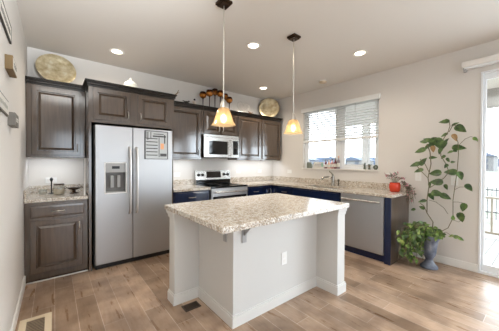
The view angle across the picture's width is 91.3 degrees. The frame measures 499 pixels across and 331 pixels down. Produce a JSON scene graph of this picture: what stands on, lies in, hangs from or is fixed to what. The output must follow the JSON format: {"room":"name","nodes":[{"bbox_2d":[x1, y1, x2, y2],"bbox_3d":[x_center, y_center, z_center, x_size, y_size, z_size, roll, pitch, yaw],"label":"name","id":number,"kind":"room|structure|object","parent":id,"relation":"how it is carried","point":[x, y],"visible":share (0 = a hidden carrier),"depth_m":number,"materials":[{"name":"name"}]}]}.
{"room":"kitchen","nodes":[
{"label":"kitchen","id":0,"kind":"room"},
{"bbox_2d":[0,0,27,330],"bbox_3d":[-0.237,-0.053,-0.232,0.150,2.756,8.636,0,1,-39],"label":"wall","id":1,"kind":"structure","parent":0,"point":[13,159],"depth_m":1.90,"materials":[{"name":"white paint"}]},
{"bbox_2d":[0,91,8,116],"bbox_3d":[-1.539,-0.387,1.522,0.014,0.105,0.410,0,1,-39],"label":"wall sign","id":2,"kind":"object","parent":1,"relation":"attached to","point":[4,103],"visible":1,"depth_m":1.53,"materials":[{"name":"grey wood"}]},
{"bbox_2d":[0,0,11,43],"bbox_3d":[-1.612,-0.958,1.608,0.012,0.125,0.510,0,1,-39],"label":"wall sign","id":3,"kind":"object","parent":1,"relation":"attached to","point":[4,19],"visible":1,"depth_m":1.59,"materials":[{"name":"grey"}]},
{"bbox_2d":[5,54,16,77],"bbox_3d":[-1.689,-0.700,1.730,0.042,0.095,0.230,0,1,-39],"label":"wall sign","id":4,"kind":"object","parent":1,"relation":"attached to","point":[10,64],"visible":1,"depth_m":1.65,"materials":[{"name":"brown wood"}]},
{"bbox_2d":[8,112,18,127],"bbox_3d":[-1.754,-0.335,1.812,0.042,0.092,0.210,0,1,-39],"label":"wall sign","id":5,"kind":"object","parent":1,"relation":"attached to","point":[13,119],"visible":0.98,"depth_m":1.74,"materials":[{"name":"grey wood"}]},
{"bbox_2d":[10,276,25,330],"bbox_3d":[0.013,1.278,-0.404,0.014,0.100,7.720,0,1,-39],"label":"baseboard","id":6,"kind":"structure","parent":1,"relation":"attached to","point":[17,310],"depth_m":2.08,"materials":[{"name":"white paint"}]},
{"bbox_2d":[27,47,271,190],"bbox_3d":[-1.171,-0.117,4.457,4.259,2.756,0.150,0,1,-39],"label":"wall","id":7,"kind":"structure","parent":0,"point":[67,171],"depth_m":3.94,"materials":[{"name":"white paint"}]},
{"bbox_2d":[45,177,56,182],"bbox_3d":[-2.609,0.194,3.208,0.118,0.072,0.007,0,1,-39],"label":"outlet cover","id":8,"kind":"object","parent":7,"relation":"attached to","point":[47,180],"visible":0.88,"depth_m":3.21,"materials":[{"name":"white plastic"}]},
{"bbox_2d":[25,76,84,157],"bbox_3d":[-2.437,-0.563,3.089,0.570,0.926,0.382,0,1,-39],"label":"upper cabinet","id":9,"kind":"object","parent":7,"relation":"attached to","point":[55,110],"visible":0.91,"depth_m":2.95,"materials":[{"name":"brown wood"}]},
{"bbox_2d":[35,54,75,82],"bbox_3d":[-2.457,-1.231,3.108,0.408,0.396,0.126,0,1,-39],"label":"round tray","id":10,"kind":"object","parent":9,"relation":"on","point":[54,67],"visible":0.93,"depth_m":3.11,"materials":[{"name":"beige metal"}]},
{"bbox_2d":[36,157,76,158],"bbox_3d":[-2.403,-0.092,3.045,0.400,0.014,0.060,0,1,-39],"label":"light","id":11,"kind":"object","parent":9,"relation":"attached to","point":[36,157],"visible":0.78,"depth_m":2.98,"materials":[{"name":"white paint"}]},
{"bbox_2d":[31,184,82,193],"bbox_3d":[-2.555,0.306,3.242,0.571,0.098,0.020,0,1,-39],"label":"backsplash","id":12,"kind":"structure","parent":7,"relation":"attached to","point":[34,189],"depth_m":3.19,"materials":[{"name":"stone"}]},
{"bbox_2d":[173,179,192,185],"bbox_3d":[-1.271,0.300,4.271,0.613,0.098,0.020,0,1,-39],"label":"backsplash","id":13,"kind":"structure","parent":7,"relation":"attached to","point":[185,181],"depth_m":4.34,"materials":[{"name":"stone"}]},
{"bbox_2d":[173,101,202,158],"bbox_3d":[-1.152,-0.570,4.119,0.616,0.926,0.382,0,1,-39],"label":"upper cabinet","id":14,"kind":"object","parent":7,"relation":"attached to","point":[187,131],"visible":0.65,"depth_m":4.02,"materials":[{"name":"brown wood"}]},
{"bbox_2d":[202,105,237,136],"bbox_3d":[-0.617,-0.793,4.545,0.746,0.486,0.382,0,1,-39],"label":"upper cabinet","id":15,"kind":"object","parent":7,"relation":"attached to","point":[212,124],"visible":0.83,"depth_m":4.39,"materials":[{"name":"brown wood"}]},
{"bbox_2d":[199,91,206,102],"bbox_3d":[-0.850,-1.189,4.452,0.132,0.306,0.132,0,1,-39],"label":"goblet","id":16,"kind":"object","parent":15,"relation":"on","point":[202,94],"visible":0.76,"depth_m":4.40,"materials":[{"name":"brown"}]},
{"bbox_2d":[206,89,212,105],"bbox_3d":[-0.723,-1.196,4.400,0.132,0.324,0.132,0,1,-39],"label":"goblet","id":17,"kind":"object","parent":15,"relation":"on","point":[209,92],"visible":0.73,"depth_m":4.36,"materials":[{"name":"brown"}]},
{"bbox_2d":[212,88,217,101],"bbox_3d":[-0.653,-1.239,4.609,0.132,0.405,0.132,0,1,-39],"label":"goblet","id":18,"kind":"object","parent":15,"relation":"on","point":[214,90],"visible":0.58,"depth_m":4.56,"materials":[{"name":"brown"}]},
{"bbox_2d":[201,134,238,157],"bbox_3d":[-0.598,-0.340,4.525,0.742,0.410,0.446,0,1,-39],"label":"microwave","id":19,"kind":"object","parent":15,"relation":"attached to","point":[212,146],"visible":0.94,"depth_m":4.35,"materials":[{"name":"silver plastic"}]},
{"bbox_2d":[217,90,222,104],"bbox_3d":[-0.545,-1.213,4.542,0.132,0.356,0.132,0,1,-39],"label":"goblet","id":20,"kind":"object","parent":15,"relation":"on","point":[219,92],"visible":0.68,"depth_m":4.50,"materials":[{"name":"brown glass"}]},
{"bbox_2d":[226,97,232,109],"bbox_3d":[-0.388,-1.172,4.669,0.132,0.272,0.132,0,1,-39],"label":"goblet","id":21,"kind":"object","parent":15,"relation":"on","point":[229,100],"visible":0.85,"depth_m":4.63,"materials":[{"name":"brown glass"}]},
{"bbox_2d":[228,111,261,159],"bbox_3d":[-0.084,-0.576,4.976,0.616,0.926,0.382,0,1,-39],"label":"upper cabinet","id":22,"kind":"object","parent":7,"relation":"attached to","point":[248,124],"visible":0.77,"depth_m":4.84,"materials":[{"name":"brown wood"}]},
{"bbox_2d":[230,176,271,181],"bbox_3d":[0.050,0.293,5.330,1.215,0.098,0.020,0,1,-39],"label":"backsplash","id":23,"kind":"structure","parent":7,"relation":"attached to","point":[257,178],"depth_m":5.29,"materials":[{"name":"stone"}]},
{"bbox_2d":[261,115,281,159],"bbox_3d":[0.389,-0.578,5.368,0.603,0.926,0.362,0,1,-39],"label":"upper cabinet","id":24,"kind":"object","parent":7,"relation":"attached to","point":[270,126],"visible":0.78,"depth_m":5.21,"materials":[{"name":"brown wood"}]},
{"bbox_2d":[259,98,278,116],"bbox_3d":[0.432,-1.268,5.362,0.450,0.444,0.088,0,1,3],"label":"round tray","id":25,"kind":"object","parent":24,"relation":"on","point":[269,106],"visible":0.96,"depth_m":5.37,"materials":[{"name":"beige metal"}]},
{"bbox_2d":[15,251,498,330],"bbox_3d":[1.476,1.366,1.165,4.559,0.100,8.636,0,1,-39],"label":"floor","id":26,"kind":"structure","parent":0,"point":[130,296],"depth_m":2.29,"materials":[{"name":"brown wood"}]},
{"bbox_2d":[18,312,51,330],"bbox_3d":[-1.696,1.286,1.927,0.205,0.006,0.375,0,1,-39],"label":"floor vent","id":27,"kind":"object","parent":26,"relation":"in","point":[43,322],"visible":1,"depth_m":1.98,"materials":[{"name":"beige metal"}]},
{"bbox_2d":[24,199,87,284],"bbox_3d":[-2.357,0.837,2.998,0.570,0.877,0.662,0,1,-39],"label":"base cabinet","id":28,"kind":"object","parent":26,"relation":"on","point":[55,232],"visible":0.88,"depth_m":2.75,"materials":[{"name":"brown wood"}]},
{"bbox_2d":[24,184,87,203],"bbox_3d":[-2.359,0.329,2.998,0.571,0.136,0.646,0,1,-39],"label":"countertop","id":29,"kind":"structure","parent":28,"relation":"on","point":[32,194],"depth_m":2.93,"materials":[{"name":"stone"}]},
{"bbox_2d":[53,183,64,194],"bbox_3d":[-2.355,0.292,3.013,0.124,0.134,0.124,0,1,-39],"label":"glass jar","id":30,"kind":"object","parent":29,"relation":"on","point":[60,190],"visible":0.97,"depth_m":2.98,"materials":[{"name":"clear glass"}]},
{"bbox_2d":[64,186,82,193],"bbox_3d":[-2.273,0.310,3.157,0.150,0.094,0.150,0,1,4],"label":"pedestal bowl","id":31,"kind":"object","parent":29,"relation":"on","point":[73,189],"visible":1,"depth_m":3.13,"materials":[{"name":"brown metal"}]},
{"bbox_2d":[83,78,176,271],"bbox_3d":[-1.704,0.119,3.477,1.116,2.302,0.712,0,1,-39],"label":"tall cabinet","id":32,"kind":"object","parent":26,"relation":"on","point":[106,103],"visible":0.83,"depth_m":3.12,"materials":[{"name":"brown wood"}]},
{"bbox_2d":[124,78,136,86],"bbox_3d":[-1.613,-1.105,3.303,0.240,0.150,0.240,0,1,-39],"label":"glass cloche","id":33,"kind":"object","parent":32,"relation":"on","point":[130,82],"visible":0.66,"depth_m":3.24,"materials":[{"name":"white glass"}]},
{"bbox_2d":[91,124,171,269],"bbox_3d":[-1.671,0.384,3.450,0.955,1.766,0.756,0,1,-39],"label":"refrigerator","id":34,"kind":"object","parent":26,"relation":"on","point":[131,191],"visible":0.94,"depth_m":3.13,"materials":[{"name":"grey metal"}]},
{"bbox_2d":[145,130,167,158],"bbox_3d":[-1.278,-0.279,3.355,0.315,0.387,0.010,0,1,-39],"label":"board","id":35,"kind":"object","parent":34,"relation":"attached to","point":[156,142],"visible":1,"depth_m":3.35,"materials":[{"name":"grey paper"}]},
{"bbox_2d":[173,190,208,203],"bbox_3d":[-1.073,0.829,4.027,0.613,0.875,0.662,0,1,-39],"label":"base cabinet","id":36,"kind":"object","parent":26,"relation":"on","point":[201,195],"visible":0.22,"depth_m":3.77,"materials":[{"name":"blue paint"}]},
{"bbox_2d":[173,179,210,191],"bbox_3d":[-1.073,0.323,4.029,0.620,0.136,0.646,0,1,-39],"label":"countertop","id":37,"kind":"structure","parent":36,"relation":"on","point":[184,185],"depth_m":4.08,"materials":[{"name":"stone"}]},
{"bbox_2d":[181,301,200,311],"bbox_3d":[-0.533,1.288,2.232,0.150,0.006,0.105,0,1,-39],"label":"floor vent","id":38,"kind":"object","parent":26,"relation":"in","point":[193,305],"visible":1,"depth_m":2.23,"materials":[{"name":"brown metal"}]},
{"bbox_2d":[194,170,247,199],"bbox_3d":[-0.501,0.665,4.426,0.756,1.138,0.685,0,1,-39],"label":"range","id":39,"kind":"object","parent":26,"relation":"on","point":[218,180],"visible":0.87,"depth_m":4.42,"materials":[{"name":"grey metal"}]},
{"bbox_2d":[196,183,247,187],"bbox_3d":[-0.509,0.357,4.434,0.756,0.022,0.575,0,1,-39],"label":"cooktop","id":40,"kind":"object","parent":39,"relation":"in","point":[213,185],"depth_m":4.37,"materials":[{"name":"black glass"}]},
{"bbox_2d":[247,186,263,195],"bbox_3d":[-0.061,0.824,4.838,0.428,0.875,0.662,0,1,-39],"label":"base cabinet","id":41,"kind":"object","parent":26,"relation":"on","point":[255,190],"visible":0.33,"depth_m":4.59,"materials":[{"name":"blue paint"}]},
{"bbox_2d":[166,208,346,328],"bbox_3d":[0.102,0.859,2.423,1.508,0.868,1.009,0,1,-39],"label":"kitchen island","id":42,"kind":"object","parent":26,"relation":"on","point":[240,276],"visible":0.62,"depth_m":2.28,"materials":[{"name":"white paint"}]},
{"bbox_2d":[164,193,348,233],"bbox_3d":[0.099,0.402,2.411,1.517,0.045,1.042,0,1,-39],"label":"island countertop","id":43,"kind":"structure","parent":42,"relation":"on","point":[225,215],"depth_m":2.12,"materials":[{"name":"stone"}]},
{"bbox_2d":[281,251,286,264],"bbox_3d":[0.329,0.877,2.305,0.072,0.116,0.007,0,1,-39],"label":"outlet cover","id":44,"kind":"object","parent":42,"relation":"attached to","point":[284,254],"visible":1,"depth_m":2.30,"materials":[{"name":"white plastic"}]},
{"bbox_2d":[264,185,277,193],"bbox_3d":[0.462,0.777,5.179,0.806,0.785,0.783,0,1,-39],"label":"base cabinet","id":45,"kind":"object","parent":26,"relation":"on","point":[268,189],"visible":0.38,"depth_m":4.79,"materials":[{"name":"blue paint"}]},
{"bbox_2d":[230,176,409,197],"bbox_3d":[0.941,0.330,4.230,1.242,0.136,2.853,0,1,-39],"label":"countertop","id":46,"kind":"structure","parent":45,"relation":"on","point":[351,187],"depth_m":4.31,"materials":[{"name":"stone"}]},
{"bbox_2d":[321,171,339,185],"bbox_3d":[1.447,0.230,4.365,0.328,0.262,0.101,1,1,28],"label":"faucet","id":47,"kind":"object","parent":46,"relation":"on","point":[332,178],"visible":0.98,"depth_m":4.34,"materials":[{"name":"silver metal"}]},
{"bbox_2d":[385,171,415,202],"bbox_3d":[2.119,0.301,3.450,0.176,0.444,0.393,0,1,-43],"label":"flowering plant","id":48,"kind":"object","parent":46,"relation":"on","point":[394,186],"visible":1,"depth_m":3.42,"materials":[{"name":"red plant"}]},
{"bbox_2d":[278,186,292,194],"bbox_3d":[0.881,0.830,4.772,0.662,0.875,0.371,0,1,-39],"label":"base cabinet","id":49,"kind":"object","parent":26,"relation":"on","point":[281,189],"visible":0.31,"depth_m":4.56,"materials":[{"name":"blue paint"}]},
{"bbox_2d":[293,187,340,201],"bbox_3d":[1.296,0.838,4.247,0.652,0.875,0.959,0,1,-39],"label":"base cabinet","id":50,"kind":"object","parent":26,"relation":"on","point":[318,194],"visible":0.09,"depth_m":4.00,"materials":[{"name":"blue paint"}]},
{"bbox_2d":[341,193,384,261],"bbox_3d":[1.787,0.850,3.620,0.669,0.872,0.621,0,1,-39],"label":"dishwasher","id":51,"kind":"object","parent":26,"relation":"on","point":[364,217],"visible":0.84,"depth_m":3.40,"materials":[{"name":"grey metal"}]},
{"bbox_2d":[384,195,408,264],"bbox_3d":[2.035,0.853,3.363,0.624,0.875,0.078,0,1,-39],"label":"end panel","id":52,"kind":"object","parent":26,"relation":"on","point":[396,213],"visible":0.73,"depth_m":3.20,"materials":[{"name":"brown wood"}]},
{"bbox_2d":[396,119,477,269],"bbox_3d":[2.245,0.359,2.975,0.532,1.875,0.741,0,1,-39],"label":"potted plant","id":53,"kind":"object","parent":26,"relation":"on","point":[419,235],"visible":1,"depth_m":3.04,"materials":[{"name":"plant"}]},
{"bbox_2d":[17,0,498,99],"bbox_3d":[1.490,-1.490,1.129,4.559,0.100,8.636,0,1,-39],"label":"ceiling","id":54,"kind":"structure","parent":0,"point":[181,40],"depth_m":2.75,"materials":[{"name":"white paint"}]},
{"bbox_2d":[109,48,124,54],"bbox_3d":[-1.722,-1.477,3.168,0.176,0.010,0.176,0,1,-39],"label":"recessed light","id":55,"kind":"object","parent":54,"relation":"in","point":[112,50],"visible":1,"depth_m":3.16,"materials":[{"name":"white paint"}]},
{"bbox_2d":[215,0,232,122],"bbox_3d":[-0.231,-0.911,2.186,0.196,1.100,0.196,0,1,-39],"label":"pendant lamp","id":56,"kind":"object","parent":54,"relation":"hanging from","point":[224,4],"visible":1,"depth_m":2.18,"materials":[{"name":"brown metal"}]},
{"bbox_2d":[246,42,260,48],"bbox_3d":[0.049,-1.466,2.988,0.176,0.010,0.176,0,1,-39],"label":"recessed light","id":57,"kind":"object","parent":54,"relation":"in","point":[252,45],"visible":1,"depth_m":2.98,"materials":[{"name":"white"}]},
{"bbox_2d":[287,33,300,131],"bbox_3d":[0.501,-0.915,2.774,0.196,1.100,0.196,0,1,-39],"label":"pendant lamp","id":58,"kind":"object","parent":54,"relation":"hanging from","point":[293,37],"visible":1,"depth_m":2.77,"materials":[{"name":"white"}]},
{"bbox_2d":[353,50,367,55],"bbox_3d":[1.441,-1.461,3.177,0.176,0.010,0.176,0,1,-39],"label":"recessed light","id":59,"kind":"object","parent":54,"relation":"in","point":[360,52],"visible":1,"depth_m":3.17,"materials":[{"name":"white"}]},
{"bbox_2d":[272,39,498,264],"bbox_3d":[3.203,-0.071,2.526,0.150,2.756,8.336,0,1,-39],"label":"wall","id":60,"kind":"structure","parent":0,"point":[416,96],"depth_m":3.37,"materials":[{"name":"white paint"}]},
{"bbox_2d":[302,99,378,170],"bbox_3d":[1.610,-0.518,4.462,0.151,1.195,1.520,0,1,-39],"label":"window","id":61,"kind":"structure","parent":60,"relation":"in","point":[340,146],"depth_m":4.39,"materials":[{"name":"white plastic"}]},
{"bbox_2d":[307,162,311,167],"bbox_3d":[1.208,-0.012,4.907,0.104,0.125,0.104,0,1,-39],"label":"candle","id":62,"kind":"object","parent":61,"relation":"on","point":[309,164],"visible":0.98,"depth_m":4.87,"materials":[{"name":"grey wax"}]},
{"bbox_2d":[314,162,323,167],"bbox_3d":[1.344,-0.007,4.737,0.026,0.120,0.218,0,1,-39],"label":"plaque","id":63,"kind":"object","parent":61,"relation":"on","point":[316,164],"visible":0.85,"depth_m":4.72,"materials":[{"name":"white"}]},
{"bbox_2d":[337,156,339,168],"bbox_3d":[1.609,-0.059,4.406,0.056,0.235,0.055,0,1,-39],"label":"bottle","id":64,"kind":"object","parent":61,"relation":"on","point":[338,160],"visible":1,"depth_m":4.38,"materials":[{"name":"grey"}]},
{"bbox_2d":[301,93,380,142],"bbox_3d":[1.574,-0.794,4.428,0.092,0.687,1.550,0,1,-39],"label":"window blind","id":65,"kind":"object","parent":61,"relation":"attached to","point":[374,96],"visible":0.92,"depth_m":4.32,"materials":[{"name":"white"}]},
{"bbox_2d":[272,176,409,191],"bbox_3d":[1.417,0.309,4.614,0.020,0.098,2.848,0,1,-39],"label":"backsplash","id":66,"kind":"structure","parent":60,"relation":"attached to","point":[373,185],"depth_m":4.32,"materials":[{"name":"stone"}]},
{"bbox_2d":[415,172,420,180],"bbox_3d":[2.375,0.156,3.433,0.007,0.116,0.072,0,1,-39],"label":"outlet cover","id":67,"kind":"object","parent":60,"relation":"attached to","point":[417,174],"visible":1,"depth_m":3.44,"materials":[{"name":"white plastic"}]},
{"bbox_2d":[412,252,477,272],"bbox_3d":[2.534,1.245,3.237,0.014,0.100,0.733,0,1,-39],"label":"baseboard","id":68,"kind":"structure","parent":60,"relation":"attached to","point":[438,258],"depth_m":3.12,"materials":[{"name":"white paint"}]},
{"bbox_2d":[451,176,457,185],"bbox_3d":[2.625,0.197,3.121,0.007,0.116,0.072,0,1,-39],"label":"outlet cover","id":69,"kind":"object","parent":60,"relation":"attached to","point":[453,178],"visible":0.77,"depth_m":3.12,"materials":[{"name":"white plastic"}]},
{"bbox_2d":[462,54,498,72],"bbox_3d":[3.348,-1.195,2.133,0.103,0.105,2.270,0,1,-39],"label":"valance","id":70,"kind":"object","parent":60,"relation":"attached to","point":[493,59],"visible":1,"depth_m":2.86,"materials":[{"name":"white paint"}]},
{"bbox_2d":[478,68,498,277],"bbox_3d":[3.441,0.102,2.220,0.162,2.420,1.957,0,1,-39],"label":"door","id":71,"kind":"structure","parent":60,"relation":"in","point":[486,269],"depth_m":2.93,"materials":[{"name":"white plastic"}]},
{"label":"outside","id":72,"kind":"structure","parent":0,"visible":0},
{"bbox_2d":[484,235,498,266],"bbox_3d":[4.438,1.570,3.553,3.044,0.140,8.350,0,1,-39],"label":"deck","id":73,"kind":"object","parent":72,"point":[491,248],"depth_m":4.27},
{"bbox_2d":[362,122,370,164],"bbox_3d":[3.373,0.110,7.065,0.220,2.680,0.240,0,1,-39],"label":"porch post","id":74,"kind":"object","parent":73,"relation":"on","point":[366,143],"visible":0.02,"depth_m":6.99,"materials":[{"name":"grey paint"}]},
{"bbox_2d":[485,196,498,235],"bbox_3d":[5.731,1.050,4.081,0.120,0.900,7.370,0,1,-39],"label":"deck railing","id":75,"kind":"object","parent":73,"relation":"on","point":[486,197],"visible":0.02,"depth_m":5.00,"materials":[{"name":"brown"}]},
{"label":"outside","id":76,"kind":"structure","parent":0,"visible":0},
{"bbox_2d":[485,167,498,236],"bbox_3d":[46.739,0.520,152.857,255.840,0.200,460.000,0,1,-39],"label":"ground","id":77,"kind":"structure","parent":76,"point":[492,177],"depth_m":13.67,"materials":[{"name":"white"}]},
{"bbox_2d":[309,158,318,163],"bbox_3d":[33.736,-2.145,144.950,11.000,5.200,12.000,0,1,-39],"label":"house","id":78,"kind":"structure","parent":77,"relation":"on","point":[312,160],"depth_m":141.37,"materials":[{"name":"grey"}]},
{"bbox_2d":[322,157,334,163],"bbox_3d":[44.377,-1.843,125.286,11.000,5.200,10.000,0,1,-39],"label":"house","id":79,"kind":"structure","parent":77,"relation":"on","point":[328,158],"depth_m":122.05,"materials":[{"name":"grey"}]},
{"bbox_2d":[346,157,374,164],"bbox_3d":[40.273,-1.032,91.243,10.000,4.400,9.000,0,1,-39],"label":"house","id":80,"kind":"structure","parent":77,"relation":"on","point":[350,160],"depth_m":87.93,"materials":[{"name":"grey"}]},
{"bbox_2d":[315,157,498,166],"bbox_3d":[143.840,-4.540,224.225,25.000,9.478,450.000,0,1,-39],"label":"hills","id":81,"kind":"structure","parent":77,"relation":"on","point":[319,158],"depth_m":277.77,"materials":[{"name":"blue"}]},
{"bbox_2d":[485,187,498,218],"bbox_3d":[7.633,1.408,11.271,0.040,1.220,10.000,0,1,-39],"label":"metal fence","id":82,"kind":"object","parent":77,"relation":"on","point":[487,189],"visible":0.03,"depth_m":9.27,"materials":[{"name":"black metal"}]},
{"bbox_2d":[486,152,498,170],"bbox_3d":[69.344,-1.671,74.164,10.000,6.400,9.000,0,1,-39],"label":"house","id":83,"kind":"structure","parent":77,"relation":"on","point":[491,159],"depth_m":69.05,"materials":[{"name":"grey"}]},
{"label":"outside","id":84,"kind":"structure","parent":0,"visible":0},
{"bbox_2d":[332,78,498,112],"bbox_3d":[4.496,-1.600,3.579,3.194,0.100,8.400,0,1,-39],"label":"ceiling","id":85,"kind":"structure","parent":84,"point":[491,83],"depth_m":4.71,"materials":[{"name":"beige paint"}]},
{"bbox_2d":[346,87,498,124],"bbox_3d":[5.523,-1.370,4.373,0.200,0.370,8.350,0,1,-39],"label":"beam","id":86,"kind":"structure","parent":85,"relation":"attached to","point":[492,94],"depth_m":4.97,"materials":[{"name":"grey paint"}]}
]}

